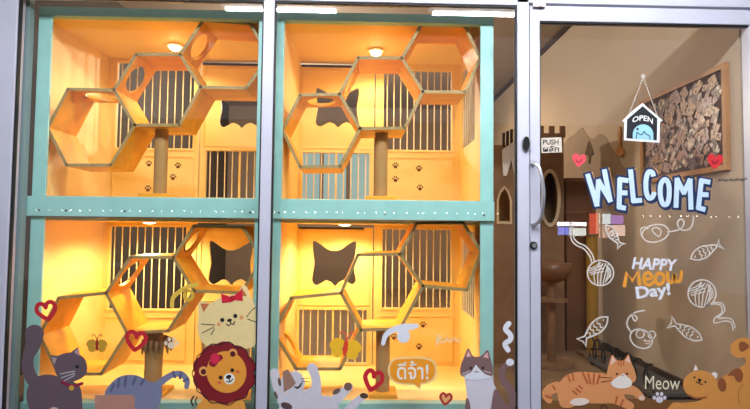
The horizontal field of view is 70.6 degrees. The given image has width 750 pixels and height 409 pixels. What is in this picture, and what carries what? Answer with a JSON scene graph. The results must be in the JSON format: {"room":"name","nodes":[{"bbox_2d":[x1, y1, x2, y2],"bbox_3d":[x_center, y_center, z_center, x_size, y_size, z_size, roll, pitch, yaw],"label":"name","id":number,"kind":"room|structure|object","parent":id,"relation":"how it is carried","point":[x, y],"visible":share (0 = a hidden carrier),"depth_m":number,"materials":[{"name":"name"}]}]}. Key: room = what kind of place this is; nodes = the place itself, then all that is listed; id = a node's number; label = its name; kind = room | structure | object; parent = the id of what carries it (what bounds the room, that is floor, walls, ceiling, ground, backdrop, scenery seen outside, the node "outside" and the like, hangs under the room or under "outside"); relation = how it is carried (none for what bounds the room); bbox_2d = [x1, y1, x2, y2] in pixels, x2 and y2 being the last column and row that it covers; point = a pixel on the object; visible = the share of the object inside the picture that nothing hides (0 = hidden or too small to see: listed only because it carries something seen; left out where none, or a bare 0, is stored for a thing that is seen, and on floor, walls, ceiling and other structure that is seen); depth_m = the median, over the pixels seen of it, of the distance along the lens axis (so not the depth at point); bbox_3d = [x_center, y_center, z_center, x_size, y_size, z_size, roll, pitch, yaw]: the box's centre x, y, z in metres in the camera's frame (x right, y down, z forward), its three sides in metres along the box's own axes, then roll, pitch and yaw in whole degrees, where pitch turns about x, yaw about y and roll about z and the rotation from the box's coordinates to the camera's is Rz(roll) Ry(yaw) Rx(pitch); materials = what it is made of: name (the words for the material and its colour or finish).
{"room":"pet shop entrance","nodes":[
{"label":"pet shop entrance","id":0,"kind":"room"},
{"bbox_2d":[20,0,228,375],"bbox_3d":[-2.382,-0.277,5.643,0.100,2.970,5.940,1,-3,-1],"label":"wall","id":1,"kind":"structure","parent":0,"point":[218,254],"depth_m":5.62,"materials":[{"name":"paint"}]},
{"bbox_2d":[118,2,563,108],"bbox_3d":[-0.227,-1.782,5.816,4.380,0.100,6.040,1,-3,-1],"label":"ceiling","id":2,"kind":"structure","parent":0,"point":[503,26],"depth_m":5.58,"materials":[{"name":"white paint"}]},
{"bbox_2d":[225,106,473,289],"bbox_3d":[-0.366,-0.111,8.708,4.280,2.970,0.100,1,-3,-1],"label":"wall","id":3,"kind":"structure","parent":0,"point":[332,266],"depth_m":8.64,"materials":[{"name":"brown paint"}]},
{"bbox_2d":[302,138,374,198],"bbox_3d":[-0.653,-0.482,8.636,1.346,1.254,0.055,1,-3,-1],"label":"window","id":4,"kind":"structure","parent":3,"relation":"in","point":[354,171],"depth_m":8.64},
{"bbox_2d":[18,289,698,408],"bbox_3d":[-0.260,1.274,5.672,4.380,0.080,6.040,1,-3,-1],"label":"floor","id":5,"kind":"structure","parent":0,"point":[580,364],"depth_m":4.58,"materials":[{"name":"brown wood"}]},
{"bbox_2d":[20,216,492,408],"bbox_3d":[-0.594,0.586,3.109,2.405,0.988,0.772,1,-3,-1],"label":"enclosure","id":6,"kind":"object","parent":5,"relation":"on","point":[68,255],"visible":0.71,"depth_m":3.29,"materials":[{"name":"teal paint"}]},
{"bbox_2d":[42,224,254,397],"bbox_3d":[-1.170,0.562,2.897,1.156,0.907,0.265,1,-3,-1],"label":"cat tree","id":7,"kind":"object","parent":6,"relation":"on","point":[58,338],"visible":0.77,"depth_m":2.83,"materials":[{"name":"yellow wood"}]},
{"bbox_2d":[26,196,493,220],"bbox_3d":[-0.596,0.021,2.747,2.440,0.103,0.022,1,-3,-1],"label":"divider","id":8,"kind":"object","parent":6,"relation":"attached to","point":[83,206],"visible":0.81,"depth_m":2.74,"materials":[{"name":"teal paint"}]},
{"bbox_2d":[32,6,493,200],"bbox_3d":[-0.578,-0.505,3.163,2.395,1.005,0.765,1,-3,-1],"label":"enclosure","id":9,"kind":"object","parent":8,"relation":"on","point":[79,47],"visible":0.8,"depth_m":3.27,"materials":[{"name":"teal paint"}]},
{"bbox_2d":[49,22,258,196],"bbox_3d":[-1.152,-0.513,2.947,1.173,0.958,0.265,1,-3,-1],"label":"cat tree","id":10,"kind":"object","parent":9,"relation":"on","point":[75,104],"visible":0.88,"depth_m":2.89,"materials":[{"name":"brown wood"}]},
{"bbox_2d":[166,42,182,50],"bbox_3d":[-1.220,-0.956,3.232,0.100,0.037,0.100,1,-3,-1],"label":"ceiling spotlight","id":11,"kind":"object","parent":9,"relation":"attached to","point":[173,46],"visible":0.99,"depth_m":3.21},
{"bbox_2d":[368,47,383,55],"bbox_3d":[0.006,-0.941,3.284,0.100,0.037,0.100,1,-3,-1],"label":"ceiling spotlight","id":12,"kind":"object","parent":9,"relation":"attached to","point":[375,51],"visible":0.98,"depth_m":3.26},
{"bbox_2d":[283,26,479,199],"bbox_3d":[0.034,-0.498,2.976,1.075,0.957,0.265,1,-3,-1],"label":"cat tree","id":13,"kind":"object","parent":9,"relation":"on","point":[460,36],"visible":0.96,"depth_m":2.91,"materials":[{"name":"brown wood"}]},
{"bbox_2d":[279,221,479,398],"bbox_3d":[0.013,0.557,2.926,1.106,0.944,0.265,1,-3,-1],"label":"cat tree","id":14,"kind":"object","parent":6,"relation":"on","point":[300,362],"visible":0.84,"depth_m":2.85,"materials":[{"name":"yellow wood"}]},
{"bbox_2d":[474,129,514,363],"bbox_3d":[0.927,0.299,4.015,0.302,1.739,0.234,1,-3,-1],"label":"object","id":15,"kind":"object","parent":5,"relation":"on","point":[503,155],"visible":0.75,"depth_m":3.91,"materials":[{"name":"brown paint"}]},
{"bbox_2d":[541,126,565,352],"bbox_3d":[1.382,0.279,4.406,0.309,1.825,0.286,1,-3,-1],"label":"castle","id":16,"kind":"object","parent":5,"relation":"on","point":[552,164],"visible":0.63,"depth_m":4.28},
{"bbox_2d":[541,262,572,370],"bbox_3d":[1.280,0.795,3.849,0.300,0.738,0.300,1,-3,-1],"label":"cat tree","id":17,"kind":"object","parent":5,"relation":"on","point":[552,273],"visible":0.78,"depth_m":3.80,"materials":[{"name":"brown wood"}]},
{"bbox_2d":[541,296,567,302],"bbox_3d":[1.281,0.692,3.854,0.236,0.020,0.236,1,-3,-1],"label":"shelf","id":18,"kind":"object","parent":17,"relation":"attached to","point":[546,299],"depth_m":3.78,"materials":[{"name":"brown wood"}]},
{"bbox_2d":[541,262,571,282],"bbox_3d":[1.283,0.497,3.863,0.294,0.140,0.294,1,-3,-1],"label":"bowl","id":19,"kind":"object","parent":17,"relation":"on","point":[551,272],"depth_m":3.75,"materials":[{"name":"brown wood"}]},
{"bbox_2d":[564,178,595,350],"bbox_3d":[1.688,0.488,4.364,0.266,1.409,0.090,1,-3,-1],"label":"fence","id":20,"kind":"object","parent":5,"relation":"on","point":[578,208],"visible":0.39,"depth_m":4.34,"materials":[{"name":"brown wood"}]},
{"bbox_2d":[576,233,610,357],"bbox_3d":[1.730,0.706,4.194,0.240,0.960,0.178,1,-3,-1],"label":"post","id":21,"kind":"object","parent":5,"relation":"on","point":[591,238],"visible":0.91,"depth_m":4.19,"materials":[{"name":"brown wood"}]},
{"bbox_2d":[587,337,691,398],"bbox_3d":[1.720,1.051,3.508,0.270,0.206,0.880,1,-3,-1],"label":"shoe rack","id":22,"kind":"object","parent":5,"relation":"on","point":[602,362],"visible":0.67,"depth_m":3.30,"materials":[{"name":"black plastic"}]},
{"bbox_2d":[587,357,689,396],"bbox_3d":[1.719,1.124,3.504,0.270,0.020,0.880,1,-3,-1],"label":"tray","id":23,"kind":"object","parent":22,"relation":"on","point":[680,392],"depth_m":3.26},
{"bbox_2d":[493,26,747,380],"bbox_3d":[1.897,-0.226,5.745,0.100,2.970,5.940,1,-3,-1],"label":"wall","id":24,"kind":"structure","parent":0,"point":[591,78],"depth_m":3.58,"materials":[{"name":"beige paint"}]},
{"bbox_2d":[493,26,571,101],"bbox_3d":[1.844,-1.687,5.816,0.034,0.044,5.910,1,-3,-1],"label":"crown molding","id":25,"kind":"structure","parent":24,"relation":"attached to","point":[564,29],"depth_m":5.69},
{"bbox_2d":[564,128,626,177],"bbox_3d":[1.869,-0.443,4.644,0.010,0.518,1.448,1,-3,-1],"label":"mural","id":26,"kind":"object","parent":24,"relation":"attached to","point":[598,152],"visible":0.93,"depth_m":4.61},
{"bbox_2d":[615,126,624,155],"bbox_3d":[1.883,-0.486,4.076,0.012,0.231,0.133,1,-3,-1],"label":"wall ornament","id":27,"kind":"object","parent":24,"relation":"attached to","point":[619,151],"visible":1,"depth_m":4.07,"materials":[{"name":"brown wood"}]},
{"bbox_2d":[598,341,701,399],"bbox_3d":[1.872,1.128,3.668,0.014,0.070,1.840,1,-3,-1],"label":"baseboard","id":28,"kind":"structure","parent":24,"relation":"attached to","point":[654,369],"depth_m":3.56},
{"bbox_2d":[639,62,730,183],"bbox_3d":[1.894,-0.460,3.303,0.025,0.586,0.887,1,-3,-1],"label":"photo board","id":29,"kind":"object","parent":24,"relation":"attached to","point":[694,112],"visible":0.84,"depth_m":3.17,"materials":[{"name":"brown wood"}]},
{"bbox_2d":[651,154,658,165],"bbox_3d":[1.882,-0.296,3.560,0.001,0.094,0.104,1,-3,-1],"label":"photo","id":30,"kind":"object","parent":29,"relation":"attached to","point":[654,157],"depth_m":3.56},
{"bbox_2d":[657,139,665,148],"bbox_3d":[1.885,-0.390,3.490,0.001,0.092,0.101,1,-3,-1],"label":"photo","id":31,"kind":"object","parent":29,"relation":"attached to","point":[662,145],"depth_m":3.47},
{"bbox_2d":[659,100,668,109],"bbox_3d":[1.887,-0.652,3.460,0.001,0.084,0.110,1,-3,-1],"label":"photo","id":32,"kind":"object","parent":29,"relation":"attached to","point":[663,104],"depth_m":3.46},
{"bbox_2d":[661,124,670,140],"bbox_3d":[1.885,-0.463,3.431,0.001,0.103,0.115,1,-3,-1],"label":"photo","id":33,"kind":"object","parent":29,"relation":"attached to","point":[665,128],"depth_m":3.44},
{"bbox_2d":[667,91,674,107],"bbox_3d":[1.893,-0.664,3.386,0.001,0.107,0.119,1,-3,-1],"label":"photo","id":34,"kind":"object","parent":29,"relation":"attached to","point":[670,94],"depth_m":3.39},
{"bbox_2d":[667,102,675,114],"bbox_3d":[1.890,-0.605,3.380,0.001,0.101,0.100,1,-3,-1],"label":"photo","id":35,"kind":"object","parent":29,"relation":"attached to","point":[671,106],"depth_m":3.38},
{"bbox_2d":[668,150,674,164],"bbox_3d":[1.889,-0.294,3.374,0.001,0.107,0.078,1,-3,-1],"label":"photo","id":36,"kind":"object","parent":29,"relation":"attached to","point":[671,153],"depth_m":3.38},
{"bbox_2d":[669,107,674,123],"bbox_3d":[1.887,-0.567,3.368,0.001,0.108,0.072,1,-3,-1],"label":"photo","id":37,"kind":"object","parent":29,"relation":"attached to","point":[671,109],"depth_m":3.37},
{"bbox_2d":[669,133,676,144],"bbox_3d":[1.887,-0.416,3.353,0.001,0.086,0.088,1,-3,-1],"label":"photo","id":38,"kind":"object","parent":29,"relation":"attached to","point":[672,136],"depth_m":3.36},
{"bbox_2d":[669,156,677,170],"bbox_3d":[1.887,-0.259,3.350,0.001,0.100,0.094,1,-3,-1],"label":"photo","id":39,"kind":"object","parent":29,"relation":"attached to","point":[673,160],"depth_m":3.35},
{"bbox_2d":[672,89,680,105],"bbox_3d":[1.890,-0.673,3.322,0.001,0.112,0.098,1,-3,-1],"label":"photo","id":40,"kind":"object","parent":29,"relation":"attached to","point":[676,93],"depth_m":3.32},
{"bbox_2d":[674,141,680,153],"bbox_3d":[1.889,-0.358,3.313,0.001,0.080,0.076,1,-3,-1],"label":"photo","id":41,"kind":"object","parent":29,"relation":"on","point":[677,144],"depth_m":3.31},
{"bbox_2d":[679,86,688,103],"bbox_3d":[1.895,-0.673,3.260,0.001,0.111,0.119,1,-3,-1],"label":"photo","id":42,"kind":"object","parent":29,"relation":"attached to","point":[683,90],"depth_m":3.25},
{"bbox_2d":[680,99,687,110],"bbox_3d":[1.892,-0.612,3.246,0.001,0.081,0.082,1,-3,-1],"label":"photo","id":43,"kind":"object","parent":29,"relation":"attached to","point":[683,102],"depth_m":3.25},
{"bbox_2d":[680,129,687,144],"bbox_3d":[1.889,-0.413,3.242,0.001,0.094,0.088,1,-3,-1],"label":"photo","id":44,"kind":"object","parent":29,"relation":"attached to","point":[683,132],"depth_m":3.24},
{"bbox_2d":[681,155,689,167],"bbox_3d":[1.888,-0.261,3.226,0.001,0.085,0.085,1,-3,-1],"label":"photo","id":45,"kind":"object","parent":29,"relation":"attached to","point":[685,159],"depth_m":3.22},
{"bbox_2d":[686,101,695,115],"bbox_3d":[1.895,-0.571,3.176,0.001,0.102,0.102,1,-3,-1],"label":"photo","id":46,"kind":"object","parent":29,"relation":"attached to","point":[690,105],"depth_m":3.17},
{"bbox_2d":[686,126,695,140],"bbox_3d":[1.894,-0.419,3.179,0.001,0.099,0.100,1,-3,-1],"label":"photo","id":47,"kind":"object","parent":29,"relation":"attached to","point":[690,130],"depth_m":3.18},
{"bbox_2d":[686,136,695,151],"bbox_3d":[1.891,-0.362,3.174,0.001,0.106,0.100,1,-3,-1],"label":"photo","id":48,"kind":"object","parent":29,"relation":"attached to","point":[690,140],"depth_m":3.17},
{"bbox_2d":[687,83,695,97],"bbox_3d":[1.901,-0.680,3.175,0.001,0.086,0.101,1,-3,-1],"label":"photo","id":49,"kind":"object","parent":29,"relation":"attached to","point":[691,87],"depth_m":3.18},
{"bbox_2d":[688,152,696,169],"bbox_3d":[1.893,-0.257,3.173,0.001,0.122,0.110,1,-3,-1],"label":"photo","id":50,"kind":"object","parent":29,"relation":"attached to","point":[692,156],"depth_m":3.16},
{"bbox_2d":[692,92,701,101],"bbox_3d":[1.894,-0.630,3.118,0.001,0.045,0.091,1,-3,-1],"label":"photo","id":51,"kind":"object","parent":29,"relation":"attached to","point":[696,96],"depth_m":3.12},
{"bbox_2d":[692,79,702,94],"bbox_3d":[1.897,-0.686,3.118,0.001,0.100,0.103,1,-3,-1],"label":"photo","id":52,"kind":"object","parent":29,"relation":"attached to","point":[697,84],"depth_m":3.12},
{"bbox_2d":[694,135,700,147],"bbox_3d":[1.896,-0.364,3.112,0.001,0.082,0.072,1,-3,-1],"label":"photo","id":53,"kind":"object","parent":29,"relation":"attached to","point":[697,138],"depth_m":3.11},
{"bbox_2d":[694,127,703,140],"bbox_3d":[1.899,-0.416,3.106,0.001,0.096,0.100,1,-3,-1],"label":"photo","id":54,"kind":"object","parent":29,"relation":"attached to","point":[698,131],"depth_m":3.10},
{"bbox_2d":[694,141,703,155],"bbox_3d":[1.893,-0.323,3.097,0.001,0.096,0.090,1,-3,-1],"label":"photo","id":55,"kind":"object","parent":29,"relation":"attached to","point":[698,145],"depth_m":3.10},
{"bbox_2d":[695,101,703,113],"bbox_3d":[1.900,-0.572,3.106,0.001,0.097,0.100,1,-3,-1],"label":"photo","id":56,"kind":"object","parent":29,"relation":"attached to","point":[699,105],"depth_m":3.10},
{"bbox_2d":[693,114,705,132],"bbox_3d":[1.894,-0.473,3.095,0.001,0.101,0.117,1,-3,-1],"label":"photo","id":57,"kind":"object","parent":29,"relation":"attached to","point":[699,120],"depth_m":3.09},
{"bbox_2d":[697,153,703,165],"bbox_3d":[1.891,-0.260,3.076,0.001,0.078,0.066,1,-3,-1],"label":"photo","id":58,"kind":"object","parent":29,"relation":"attached to","point":[700,156],"depth_m":3.08},
{"bbox_2d":[701,132,709,144],"bbox_3d":[1.893,-0.376,3.038,0.001,0.067,0.076,1,-3,-1],"label":"photo","id":59,"kind":"object","parent":29,"relation":"attached to","point":[705,136],"depth_m":3.04},
{"bbox_2d":[700,97,711,108],"bbox_3d":[1.897,-0.583,3.035,0.001,0.073,0.109,1,-3,-1],"label":"photo","id":60,"kind":"object","parent":29,"relation":"attached to","point":[705,102],"depth_m":3.04},
{"bbox_2d":[702,143,709,154],"bbox_3d":[1.898,-0.316,3.039,0.001,0.070,0.074,1,-3,-1],"label":"photo","id":61,"kind":"object","parent":29,"relation":"attached to","point":[705,146],"depth_m":3.04},
{"bbox_2d":[704,152,712,166],"bbox_3d":[1.896,-0.257,3.009,0.001,0.082,0.096,1,-3,-1],"label":"photo","id":62,"kind":"object","parent":29,"relation":"attached to","point":[706,164],"depth_m":3.03},
{"bbox_2d":[708,73,717,90],"bbox_3d":[1.899,-0.690,2.981,0.001,0.088,0.087,1,-3,-1],"label":"photo","id":63,"kind":"object","parent":29,"relation":"attached to","point":[712,77],"depth_m":2.98},
{"bbox_2d":[707,106,718,113],"bbox_3d":[1.899,-0.528,2.975,0.001,0.084,0.107,1,-3,-1],"label":"photo","id":64,"kind":"object","parent":29,"relation":"attached to","point":[710,109],"depth_m":2.98},
{"bbox_2d":[710,112,717,124],"bbox_3d":[1.896,-0.481,2.961,0.001,0.074,0.071,1,-3,-1],"label":"photo","id":65,"kind":"object","parent":29,"relation":"attached to","point":[713,115],"depth_m":2.97},
{"bbox_2d":[709,138,719,155],"bbox_3d":[1.895,-0.321,2.957,0.001,0.104,0.091,1,-3,-1],"label":"photo","id":66,"kind":"object","parent":29,"relation":"attached to","point":[714,143],"depth_m":2.96},
{"bbox_2d":[710,122,719,133],"bbox_3d":[1.901,-0.420,2.961,0.001,0.092,0.086,1,-3,-1],"label":"photo","id":67,"kind":"object","parent":29,"relation":"attached to","point":[714,126],"depth_m":2.96},
{"bbox_2d":[710,84,720,97],"bbox_3d":[1.905,-0.635,2.957,0.001,0.110,0.110,1,-3,-1],"label":"photo","id":68,"kind":"object","parent":29,"relation":"attached to","point":[715,89],"depth_m":2.96},
{"bbox_3d":[2.062,0.054,2.714,0.168,2.131,0.065,1,-3,-1],"label":"door frame","id":69,"kind":"structure","parent":24,"relation":"attached to","visible":0},
{"bbox_2d":[50,0,749,9],"bbox_3d":[0.165,-1.091,2.721,3.886,0.141,0.065,1,-3,-1],"label":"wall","id":70,"kind":"structure","parent":69,"relation":"on","point":[670,4],"depth_m":2.72,"materials":[{"name":"white metal"}]},
{"bbox_2d":[0,0,25,408],"bbox_3d":[-1.888,-0.077,2.624,0.200,2.300,0.065,1,-3,-1],"label":"window frame","id":71,"kind":"structure","parent":70,"relation":"attached to","point":[9,9],"depth_m":2.61,"materials":[{"name":"white metal"}]},
{"bbox_2d":[9,0,34,408],"bbox_3d":[-1.791,-0.408,2.699,0.042,2.970,0.040,1,-3,-1],"label":"trim","id":72,"kind":"structure","parent":70,"relation":"attached to","point":[30,4],"depth_m":2.67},
{"bbox_2d":[2,0,274,408],"bbox_3d":[-1.153,0.022,2.637,1.272,2.118,0.065,1,-3,-1],"label":"window","id":73,"kind":"structure","parent":70,"relation":"in","point":[20,18],"depth_m":2.62,"materials":[{"name":"grey metal"}]},
{"bbox_2d":[34,300,56,320],"bbox_3d":[-1.606,0.517,2.586,0.110,0.105,0.001,1,-3,-1],"label":"sticker","id":74,"kind":"object","parent":73,"relation":"attached to","point":[44,305],"visible":1,"depth_m":2.58,"materials":[{"name":"plastic"}]},
{"bbox_2d":[22,325,86,408],"bbox_3d":[-1.557,0.828,2.571,0.315,0.482,0.003,1,-3,-1],"label":"sticker","id":75,"kind":"object","parent":73,"relation":"attached to","point":[60,391],"visible":1,"depth_m":2.57,"materials":[{"name":"plastic"}]},
{"bbox_2d":[86,334,107,351],"bbox_3d":[-1.355,0.676,2.584,0.102,0.087,0.002,1,-3,-1],"label":"sticker","id":76,"kind":"object","parent":73,"relation":"attached to","point":[100,345],"visible":1,"depth_m":2.58,"materials":[{"name":"plastic"}]},
{"bbox_2d":[125,330,147,351],"bbox_3d":[-1.166,0.666,2.589,0.111,0.108,0.001,1,-3,-1],"label":"sticker","id":77,"kind":"object","parent":73,"relation":"attached to","point":[136,334],"visible":1,"depth_m":2.59,"materials":[{"name":"plastic"}]},
{"bbox_2d":[95,371,189,408],"bbox_3d":[-1.131,0.937,2.577,0.455,0.257,0.002,1,-3,-1],"label":"sticker","id":78,"kind":"object","parent":73,"relation":"attached to","point":[126,391],"visible":1,"depth_m":2.58,"materials":[{"name":"plastic"}]},
{"bbox_2d":[170,282,198,307],"bbox_3d":[-0.936,0.446,2.604,0.140,0.126,0.001,1,-3,-1],"label":"sticker","id":79,"kind":"object","parent":73,"relation":"attached to","point":[184,289],"visible":1,"depth_m":2.60,"materials":[{"name":"plastic"}]},
{"bbox_2d":[192,341,254,408],"bbox_3d":[-0.739,0.875,2.587,0.313,0.409,0.004,1,-3,-1],"label":"sticker","id":80,"kind":"object","parent":73,"relation":"attached to","point":[224,375],"visible":1,"depth_m":2.59,"materials":[{"name":"plastic"}]},
{"bbox_2d":[210,353,219,363],"bbox_3d":[-0.782,0.753,2.590,0.047,0.052,0.001,1,-3,-1],"label":"bow","id":81,"kind":"object","parent":80,"relation":"on","point":[214,357],"depth_m":2.59,"materials":[{"name":"plastic"}]},
{"bbox_2d":[197,285,255,348],"bbox_3d":[-0.727,0.554,2.604,0.289,0.317,0.003,1,-3,-1],"label":"sticker","id":82,"kind":"object","parent":73,"relation":"attached to","point":[231,318],"visible":1,"depth_m":2.60,"materials":[{"name":"plastic"}]},
{"bbox_2d":[267,0,529,408],"bbox_3d":[0.128,0.007,2.669,1.290,2.179,0.065,1,-3,-1],"label":"window","id":83,"kind":"structure","parent":70,"relation":"in","point":[276,2],"depth_m":2.66,"materials":[{"name":"grey metal"}]},
{"bbox_2d":[270,363,367,408],"bbox_3d":[-0.275,0.936,2.598,0.482,0.313,0.002,1,-3,-1],"label":"sticker","id":84,"kind":"object","parent":83,"relation":"attached to","point":[292,383],"visible":1,"depth_m":2.60,"materials":[{"name":"plastic"}]},
{"bbox_2d":[330,331,361,358],"bbox_3d":[-0.145,0.692,2.612,0.158,0.141,0.002,1,-3,-1],"label":"sticker","id":85,"kind":"object","parent":83,"relation":"attached to","point":[336,344],"visible":1,"depth_m":2.61,"materials":[{"name":"plastic"}]},
{"bbox_2d":[363,368,383,391],"bbox_3d":[-0.006,0.864,2.608,0.106,0.115,0.001,1,-3,-1],"label":"sticker","id":86,"kind":"object","parent":83,"relation":"attached to","point":[373,372],"visible":1,"depth_m":2.61,"materials":[{"name":"plastic"}]},
{"bbox_2d":[381,324,418,344],"bbox_3d":[0.124,0.643,2.622,0.188,0.108,0.001,1,-3,-1],"label":"sticker","id":87,"kind":"object","parent":83,"relation":"attached to","point":[403,335],"visible":1,"depth_m":2.62,"materials":[{"name":"plastic"}]},
{"bbox_2d":[388,357,436,389],"bbox_3d":[0.185,0.832,2.614,0.243,0.159,0.002,1,-3,-1],"label":"sticker","id":88,"kind":"object","parent":83,"relation":"attached to","point":[416,371],"visible":1,"depth_m":2.61,"materials":[{"name":"plastic"}]},
{"bbox_2d":[439,392,452,405],"bbox_3d":[0.350,0.958,2.613,0.067,0.066,0.001,1,-3,-1],"label":"sticker","id":89,"kind":"object","parent":83,"relation":"attached to","point":[445,398],"visible":1,"depth_m":2.61,"materials":[{"name":"plastic"}]},
{"bbox_2d":[436,335,461,345],"bbox_3d":[0.367,0.673,2.626,0.127,0.054,0.001,1,-3,-1],"label":"sticker","id":90,"kind":"object","parent":83,"relation":"attached to","point":[440,336],"visible":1,"depth_m":2.63,"materials":[{"name":"plastic"}]},
{"bbox_2d":[460,348,515,408],"bbox_3d":[0.560,0.904,2.619,0.283,0.385,0.002,1,-3,-1],"label":"sticker","id":91,"kind":"object","parent":83,"relation":"attached to","point":[482,393],"visible":1,"depth_m":2.62,"materials":[{"name":"plastic"}]},
{"bbox_2d":[502,321,513,352],"bbox_3d":[0.661,0.657,2.634,0.055,0.155,0.001,1,-3,-1],"label":"sticker","id":92,"kind":"object","parent":83,"relation":"attached to","point":[507,325],"visible":1,"depth_m":2.63,"materials":[{"name":"plastic"}]},
{"bbox_2d":[521,136,529,151],"bbox_3d":[0.758,-0.305,2.658,0.044,0.082,0.016,1,-3,-1],"label":"lock","id":93,"kind":"object","parent":83,"relation":"attached to","point":[525,143],"visible":1,"depth_m":2.65,"materials":[{"name":"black metal"}]},
{"bbox_2d":[529,1,749,408],"bbox_3d":[1.374,0.038,2.665,1.205,2.119,0.131,1,-3,-1],"label":"door","id":94,"kind":"structure","parent":70,"relation":"in","point":[539,13],"depth_m":2.71,"materials":[{"name":"white metal"}]},
{"bbox_2d":[541,137,561,152],"bbox_3d":[0.895,-0.301,2.684,0.106,0.082,0.001,1,-3,-1],"label":"sign","id":95,"kind":"object","parent":94,"relation":"attached to","point":[548,145],"visible":1,"depth_m":2.68,"materials":[{"name":"plastic"}]},
{"bbox_2d":[572,154,585,166],"bbox_3d":[1.034,-0.224,2.684,0.071,0.068,0.001,1,-3,-1],"label":"sticker","id":96,"kind":"object","parent":94,"relation":"attached to","point":[578,161],"visible":1,"depth_m":2.69,"materials":[{"name":"plastic"}]},
{"bbox_2d":[570,221,613,285],"bbox_3d":[1.091,0.248,2.664,0.222,0.324,0.001,1,-3,-1],"label":"sticker","id":97,"kind":"object","parent":94,"relation":"attached to","point":[599,263],"visible":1,"depth_m":2.66,"materials":[{"name":"plastic"}]},
{"bbox_2d":[577,316,608,346],"bbox_3d":[1.085,0.637,2.645,0.166,0.158,0.001,1,-3,-1],"label":"sticker","id":98,"kind":"object","parent":94,"relation":"attached to","point":[607,317],"visible":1,"depth_m":2.65,"materials":[{"name":"plastic"}]},
{"bbox_2d":[542,355,644,408],"bbox_3d":[1.084,0.881,2.631,0.514,0.272,0.003,1,-3,-1],"label":"sticker","id":99,"kind":"object","parent":94,"relation":"attached to","point":[576,388],"visible":1,"depth_m":2.63,"materials":[{"name":"plastic"}]},
{"bbox_2d":[542,399,672,408],"bbox_3d":[1.192,1.031,2.629,0.854,0.136,0.001,1,-3,-1],"label":"sticker","id":100,"kind":"object","parent":94,"relation":"attached to","point":[646,403],"visible":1,"depth_m":2.63,"materials":[{"name":"plastic"}]},
{"bbox_2d":[605,224,625,249],"bbox_3d":[1.214,0.165,2.671,0.109,0.128,0.001,1,-3,-1],"label":"sticker","id":101,"kind":"object","parent":94,"relation":"attached to","point":[606,225],"visible":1,"depth_m":2.67,"materials":[{"name":"plastic"}]},
{"bbox_2d":[626,310,655,348],"bbox_3d":[1.332,0.625,2.652,0.150,0.195,0.001,1,-3,-1],"label":"sticker","id":102,"kind":"object","parent":94,"relation":"attached to","point":[637,329],"visible":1,"depth_m":2.65,"materials":[{"name":"plastic"}]},
{"bbox_2d":[623,74,662,142],"bbox_3d":[1.364,-0.491,2.702,0.210,0.353,0.003,1,-3,-1],"label":"sign","id":103,"kind":"object","parent":94,"relation":"attached to","point":[643,125],"visible":1,"depth_m":2.70,"materials":[{"name":"painted wood"},{"name":"white rope"},{"name":"clear plastic"}]},
{"bbox_2d":[583,167,713,214],"bbox_3d":[1.386,-0.069,2.685,0.673,0.240,0.003,1,-3,-1],"label":"welcome lettering","id":104,"kind":"object","parent":94,"relation":"attached to","point":[669,193],"visible":1,"depth_m":2.68,"materials":[{"name":"plastic"}]},
{"bbox_2d":[623,257,682,299],"bbox_3d":[1.398,0.372,2.665,0.310,0.213,0.002,1,-3,-1],"label":"greeting lettering","id":105,"kind":"object","parent":94,"relation":"attached to","point":[674,276],"visible":1,"depth_m":2.67,"materials":[{"name":"plastic"}]},
{"bbox_2d":[645,376,679,389],"bbox_3d":[1.433,0.889,2.642,0.178,0.068,0.001,1,-3,-1],"label":"meow lettering","id":106,"kind":"object","parent":94,"relation":"attached to","point":[675,384],"visible":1,"depth_m":2.64,"materials":[{"name":"plastic"}]},
{"bbox_2d":[640,215,693,242],"bbox_3d":[1.477,0.124,2.679,0.279,0.140,0.001,1,-3,-1],"label":"sticker","id":107,"kind":"object","parent":94,"relation":"attached to","point":[693,215],"visible":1,"depth_m":2.68,"materials":[{"name":"plastic"}]},
{"bbox_2d":[666,317,702,340],"bbox_3d":[1.550,0.622,2.658,0.187,0.128,0.001,1,-3,-1],"label":"sticker","id":108,"kind":"object","parent":94,"relation":"attached to","point":[671,317],"visible":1,"depth_m":2.66,"materials":[{"name":"plastic"}]},
{"bbox_2d":[690,239,724,260],"bbox_3d":[1.681,0.227,2.679,0.181,0.116,0.001,1,-3,-1],"label":"sticker","id":109,"kind":"object","parent":94,"relation":"attached to","point":[711,245],"visible":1,"depth_m":2.68,"materials":[{"name":"plastic"}]},
{"bbox_2d":[668,338,749,408],"bbox_3d":[1.741,0.890,2.645,0.624,0.448,0.002,1,-3,-1],"label":"sticker","id":110,"kind":"object","parent":94,"relation":"attached to","point":[731,391],"visible":1,"depth_m":2.64,"materials":[{"name":"plastic"}]},
{"bbox_2d":[687,279,735,329],"bbox_3d":[1.692,0.505,2.666,0.243,0.255,0.001,1,-3,-1],"label":"sticker","id":111,"kind":"object","parent":94,"relation":"attached to","point":[700,283],"visible":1,"depth_m":2.67,"materials":[{"name":"plastic"}]},
{"bbox_2d":[707,154,722,168],"bbox_3d":[1.735,-0.220,2.701,0.082,0.078,0.001,1,-3,-1],"label":"sticker","id":112,"kind":"object","parent":94,"relation":"attached to","point":[714,162],"visible":1,"depth_m":2.70,"materials":[{"name":"plastic"}]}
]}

